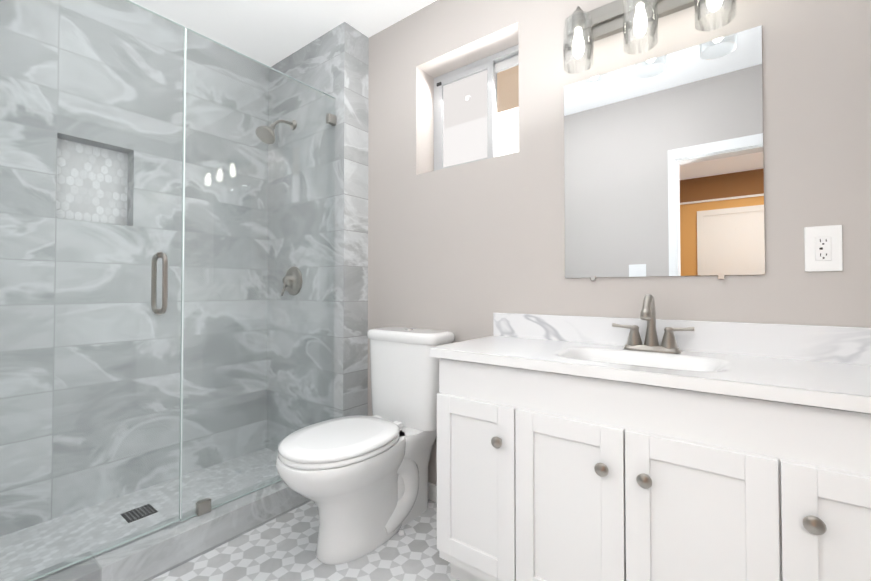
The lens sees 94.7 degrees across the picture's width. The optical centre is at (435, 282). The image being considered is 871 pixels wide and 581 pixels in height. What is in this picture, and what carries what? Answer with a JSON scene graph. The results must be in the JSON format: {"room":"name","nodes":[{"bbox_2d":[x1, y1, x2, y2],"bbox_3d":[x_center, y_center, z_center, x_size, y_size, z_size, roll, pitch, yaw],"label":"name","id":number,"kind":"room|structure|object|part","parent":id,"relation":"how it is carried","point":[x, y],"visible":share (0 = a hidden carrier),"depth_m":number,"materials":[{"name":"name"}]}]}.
{"room":"bathroom","nodes":[
{"label":"bathroom","id":0,"kind":"room"},
{"bbox_2d":[0,0,268,536],"bbox_3d":[-1.648,-0.170,1.972,0.150,2.475,1.665,-1,-1,37],"label":"wall tile","id":1,"kind":"structure","parent":0,"point":[80,469],"depth_m":1.99,"materials":[{"name":"grey tile"}]},
{"bbox_2d":[56,138,127,224],"bbox_3d":[-1.703,-0.478,1.978,0.060,0.384,0.285,-1,-1,37],"label":"wall niche","id":2,"kind":"object","parent":1,"relation":"attached to","point":[103,175],"depth_m":1.96,"materials":[{"name":"grey tile"}]},
{"bbox_2d":[129,0,436,66],"bbox_3d":[-0.686,-1.496,-0.351,4.520,0.100,5.020,-1,-1,37],"label":"ceiling","id":3,"kind":"structure","parent":0,"point":[269,33],"depth_m":2.13,"materials":[{"name":"white paint"}]},
{"bbox_2d":[149,499,458,580],"bbox_3d":[-0.128,1.102,1.042,3.670,0.100,2.060,-1,-1,37],"label":"floor","id":4,"kind":"structure","parent":0,"point":[282,547],"depth_m":1.54,"materials":[{"name":"tile"}]},
{"bbox_2d":[0,448,278,580],"bbox_3d":[-1.311,1.054,1.771,0.605,0.020,1.545,-1,-1,37],"label":"shower floor","id":5,"kind":"structure","parent":4,"relation":"on","point":[104,508],"depth_m":1.78,"materials":[{"name":"grey tile"}]},
{"bbox_2d":[120,504,157,522],"bbox_3d":[-1.342,1.042,1.817,0.110,0.004,0.110,-1,-1,37],"label":"shower drain","id":6,"kind":"object","parent":5,"relation":"on","point":[135,512],"depth_m":1.81,"materials":[{"name":"grey metal"}]},
{"bbox_2d":[16,475,311,580],"bbox_3d":[-1.014,1.000,1.545,0.143,0.120,1.545,-1,-1,37],"label":"shower curb","id":7,"kind":"structure","parent":4,"relation":"on","point":[155,553],"depth_m":1.52,"materials":[{"name":"grey tile"}]},
{"bbox_2d":[0,0,335,580],"bbox_3d":[-1.014,-0.041,1.569,0.127,1.960,1.532,-1,-1,37],"label":"glass","id":8,"kind":"object","parent":7,"relation":"on","point":[203,506],"visible":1,"depth_m":1.52,"materials":[{"name":"clear glass"}]},
{"bbox_3d":[-1.240,-0.051,1.272,0.010,1.946,0.785,-1,-1,37],"label":"door","id":9,"kind":"part","parent":8,"relation":"part of","materials":[{"name":"clear glass"}]},
{"bbox_3d":[-1.076,0.003,1.543,0.058,0.239,0.024,-1,-1,37],"label":"handle","id":10,"kind":"part","parent":8,"relation":"part of","materials":[{"name":"silver metal"}]},
{"bbox_3d":[-1.022,0.002,1.502,0.058,0.239,0.024,-1,-1,37],"label":"handle","id":11,"kind":"part","parent":8,"relation":"part of","materials":[{"name":"silver metal"}]},
{"bbox_2d":[275,327,454,564],"bbox_3d":[-0.292,0.647,1.697,0.438,0.860,0.766,-1,-1,37],"label":"toilet","id":12,"kind":"object","parent":4,"relation":"on","point":[360,482],"visible":1,"depth_m":1.64,"materials":[{"name":"white ceramic"}]},
{"bbox_3d":[-0.378,0.638,1.604,0.384,0.021,0.490,-1,-1,37],"label":"seat","id":13,"kind":"part","parent":12,"relation":"part of","materials":[{"name":"white plastic"}]},
{"bbox_3d":[-0.378,0.613,1.605,0.386,0.024,0.492,-1,-1,37],"label":"lid","id":14,"kind":"part","parent":12,"relation":"part of","materials":[{"name":"white ceramic"}]},
{"bbox_3d":[-0.359,0.856,1.626,0.384,0.412,0.577,-1,-1,37],"label":"bowl","id":15,"kind":"part","parent":12,"relation":"part of","materials":[{"name":"white ceramic"}]},
{"bbox_3d":[-0.125,0.464,1.920,0.416,0.380,0.194,-1,-1,37],"label":"tank","id":16,"kind":"part","parent":12,"relation":"part of","materials":[{"name":"white ceramic"}]},
{"bbox_2d":[429,294,870,580],"bbox_3d":[0.604,0.545,1.201,1.228,1.020,0.491,-1,-1,37],"label":"bathroom vanity","id":17,"kind":"object","parent":4,"relation":"on","point":[647,445],"visible":1,"depth_m":1.05,"materials":[{"name":"white painted wood"},{"name":"cultured marble"},{"name":"brushed nickel"}]},
{"bbox_3d":[0.126,0.650,1.305,0.294,0.533,0.019,-1,-1,37],"label":"door","id":18,"kind":"part","parent":17,"relation":"part of","materials":[{"name":"white wood"}]},
{"bbox_3d":[0.190,0.487,1.228,0.035,0.035,0.031,-1,-1,37],"label":"knob","id":19,"kind":"part","parent":17,"relation":"part of","materials":[{"name":"silver metal"}]},
{"bbox_3d":[0.366,0.647,1.123,0.302,0.533,0.019,-1,-1,37],"label":"door","id":20,"kind":"part","parent":17,"relation":"part of","materials":[{"name":"white wood"}]},
{"bbox_3d":[0.433,0.484,1.043,0.035,0.035,0.031,-1,-1,37],"label":"knob","id":21,"kind":"part","parent":17,"relation":"part of","materials":[{"name":"silver metal"}]},
{"bbox_3d":[0.513,0.483,0.982,0.035,0.035,0.031,-1,-1,37],"label":"knob","id":22,"kind":"part","parent":17,"relation":"part of","materials":[{"name":"silver metal"}]},
{"bbox_2d":[612,294,694,352],"bbox_3d":[0.690,0.130,1.295,0.243,0.187,0.140,-1,-1,37],"label":"faucet","id":23,"kind":"object","parent":17,"relation":"on","point":[634,344],"depth_m":1.31,"materials":[{"name":"silver metal"}]},
{"bbox_3d":[0.609,0.644,0.938,0.299,0.533,0.019,-1,-1,37],"label":"door","id":24,"kind":"part","parent":17,"relation":"part of","materials":[{"name":"white wood"}]},
{"bbox_3d":[0.754,0.480,0.799,0.035,0.035,0.031,-1,-1,37],"label":"knob","id":25,"kind":"part","parent":17,"relation":"part of","materials":[{"name":"silver metal"}]},
{"bbox_3d":[0.848,0.641,0.756,0.294,0.533,0.019,-1,-1,37],"label":"door","id":26,"kind":"part","parent":17,"relation":"part of","materials":[{"name":"white wood"}]},
{"bbox_2d":[368,0,870,484],"bbox_3d":[0.787,-0.178,1.523,2.772,2.475,0.220,-1,-1,37],"label":"wall","id":27,"kind":"structure","parent":0,"point":[464,252],"depth_m":1.63,"materials":[{"name":"grey paint"}]},
{"bbox_2d":[266,22,368,452],"bbox_3d":[-0.726,-0.161,2.565,0.898,2.475,0.395,-1,-1,37],"label":"shower wall tile","id":28,"kind":"structure","parent":27,"relation":"attached to","point":[333,62],"depth_m":2.27,"materials":[{"name":"grey tile"}]},
{"bbox_2d":[256,120,296,143],"bbox_3d":[-0.911,-0.889,2.314,0.112,0.196,0.244,-1,-1,37],"label":"shower head","id":29,"kind":"object","parent":28,"relation":"attached to","point":[271,133],"depth_m":2.26},
{"bbox_2d":[281,267,301,295],"bbox_3d":[-0.870,-0.011,2.380,0.172,0.173,0.067,-1,-1,37],"label":"shower valve","id":30,"kind":"object","parent":28,"relation":"attached to","point":[289,287],"depth_m":2.37,"materials":[{"name":"silver metal"}]},
{"bbox_2d":[428,482,436,502],"bbox_3d":[-0.059,1.028,2.002,0.822,0.080,0.013,-1,-1,37],"label":"baseboard","id":31,"kind":"structure","parent":27,"relation":"attached to","point":[432,491],"depth_m":1.95,"materials":[{"name":"white wood"}]},
{"bbox_2d":[434,45,518,170],"bbox_3d":[0.232,-0.839,2.031,0.573,0.563,0.060,-1,-1,37],"label":"window","id":32,"kind":"structure","parent":27,"relation":"in","point":[464,130],"depth_m":2.06,"materials":[{"name":"white glass"}]},
{"bbox_3d":[0.154,-0.838,2.072,0.278,0.443,0.004,-1,-1,37],"label":"glass","id":33,"kind":"part","parent":32,"relation":"part of","materials":[{"name":"clear glass"}]},
{"bbox_3d":[0.231,-0.839,2.030,0.517,0.507,0.055,-1,-1,37],"label":"window frame sash","id":34,"kind":"part","parent":32,"relation":"part of","materials":[{"name":"white plastic"}]},
{"bbox_2d":[495,55,518,73],"bbox_3d":[0.368,-1.063,1.937,0.183,0.038,0.014,-1,-1,37],"label":"blind","id":35,"kind":"object","parent":32,"relation":"attached to","point":[507,64],"visible":0.64,"depth_m":1.95,"materials":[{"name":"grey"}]},
{"bbox_3d":[0.374,-0.840,1.942,0.182,0.483,0.004,-1,-1,37],"label":"glass","id":36,"kind":"part","parent":32,"relation":"part of","materials":[{"name":"clear glass"}]},
{"bbox_2d":[563,0,736,73],"bbox_3d":[0.701,-0.913,1.363,0.570,0.240,0.156,-1,-1,37],"label":"sconce","id":37,"kind":"object","parent":27,"relation":"attached to","point":[581,28],"visible":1,"depth_m":1.41,"materials":[{"name":"glass"}]},
{"bbox_3d":[0.522,-0.874,1.466,0.042,0.105,0.042,-1,-1,37],"label":"bulb","id":38,"kind":"part","parent":37,"relation":"part of","materials":[{"name":"white glass"}]},
{"bbox_3d":[0.522,-0.880,1.466,0.104,0.177,0.104,-1,-1,37],"label":"lamp shade","id":39,"kind":"part","parent":37,"relation":"part of","materials":[{"name":"clear glass"}]},
{"bbox_3d":[0.540,-0.971,1.490,0.042,0.091,0.100,-1,-1,37],"label":"arm","id":40,"kind":"part","parent":37,"relation":"part of"},
{"bbox_3d":[0.728,-0.977,1.400,0.540,0.024,0.012,-1,-1,37],"label":"rail","id":41,"kind":"part","parent":37,"relation":"part of","materials":[{"name":"silver metal"}]},
{"bbox_3d":[0.740,-0.977,1.415,0.570,0.110,0.027,-1,-1,37],"label":"plate","id":42,"kind":"part","parent":37,"relation":"part of","materials":[{"name":"silver metal"}]},
{"bbox_3d":[0.685,-0.876,1.342,0.042,0.105,0.042,-1,-1,37],"label":"bulb","id":43,"kind":"part","parent":37,"relation":"part of","materials":[{"name":"white glass"}]},
{"bbox_3d":[0.703,-0.973,1.366,0.042,0.091,0.100,-1,-1,37],"label":"arm","id":44,"kind":"part","parent":37,"relation":"part of"},
{"bbox_3d":[0.685,-0.882,1.342,0.104,0.177,0.104,-1,-1,37],"label":"lamp shade","id":45,"kind":"part","parent":37,"relation":"part of","materials":[{"name":"clear glass"}]},
{"bbox_3d":[0.848,-0.878,1.218,0.042,0.105,0.042,-1,-1,37],"label":"bulb","id":46,"kind":"part","parent":37,"relation":"part of","materials":[{"name":"white glass"}]},
{"bbox_3d":[0.848,-0.884,1.218,0.104,0.177,0.104,-1,-1,37],"label":"lamp shade","id":47,"kind":"part","parent":37,"relation":"part of","materials":[{"name":"clear glass"}]},
{"bbox_2d":[564,25,764,280],"bbox_3d":[0.755,-0.397,1.405,0.610,0.774,0.009,-1,-1,37],"label":"mirror","id":48,"kind":"object","parent":27,"relation":"attached to","point":[663,167],"visible":1,"depth_m":1.37,"materials":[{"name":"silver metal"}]},
{"bbox_2d":[493,313,870,364],"bbox_3d":[0.747,0.177,1.395,1.228,0.102,0.018,-1,-1,37],"label":"backsplash","id":49,"kind":"structure","parent":27,"relation":"attached to","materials":[{"name":"stone"}]},
{"bbox_2d":[804,225,842,271],"bbox_3d":[1.100,-0.097,1.138,0.078,0.129,0.010,-1,-1,37],"label":"electrical outlet plate","id":50,"kind":"object","parent":27,"relation":"attached to","point":[823,250],"visible":1,"depth_m":1.14,"materials":[{"name":"white plastic"}]},
{"label":"outside","id":51,"kind":"structure","parent":0,"visible":0},
{"bbox_2d":[497,65,518,112],"bbox_3d":[0.672,-2.950,3.422,7.000,2.920,0.030,-1,-1,37],"label":"eave","id":52,"kind":"object","parent":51,"point":[508,88],"depth_m":3.42,"materials":[{"name":"paint"}]},
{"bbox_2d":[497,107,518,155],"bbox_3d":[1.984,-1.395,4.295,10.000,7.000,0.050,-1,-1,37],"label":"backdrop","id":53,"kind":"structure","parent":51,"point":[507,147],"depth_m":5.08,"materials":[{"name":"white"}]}
]}

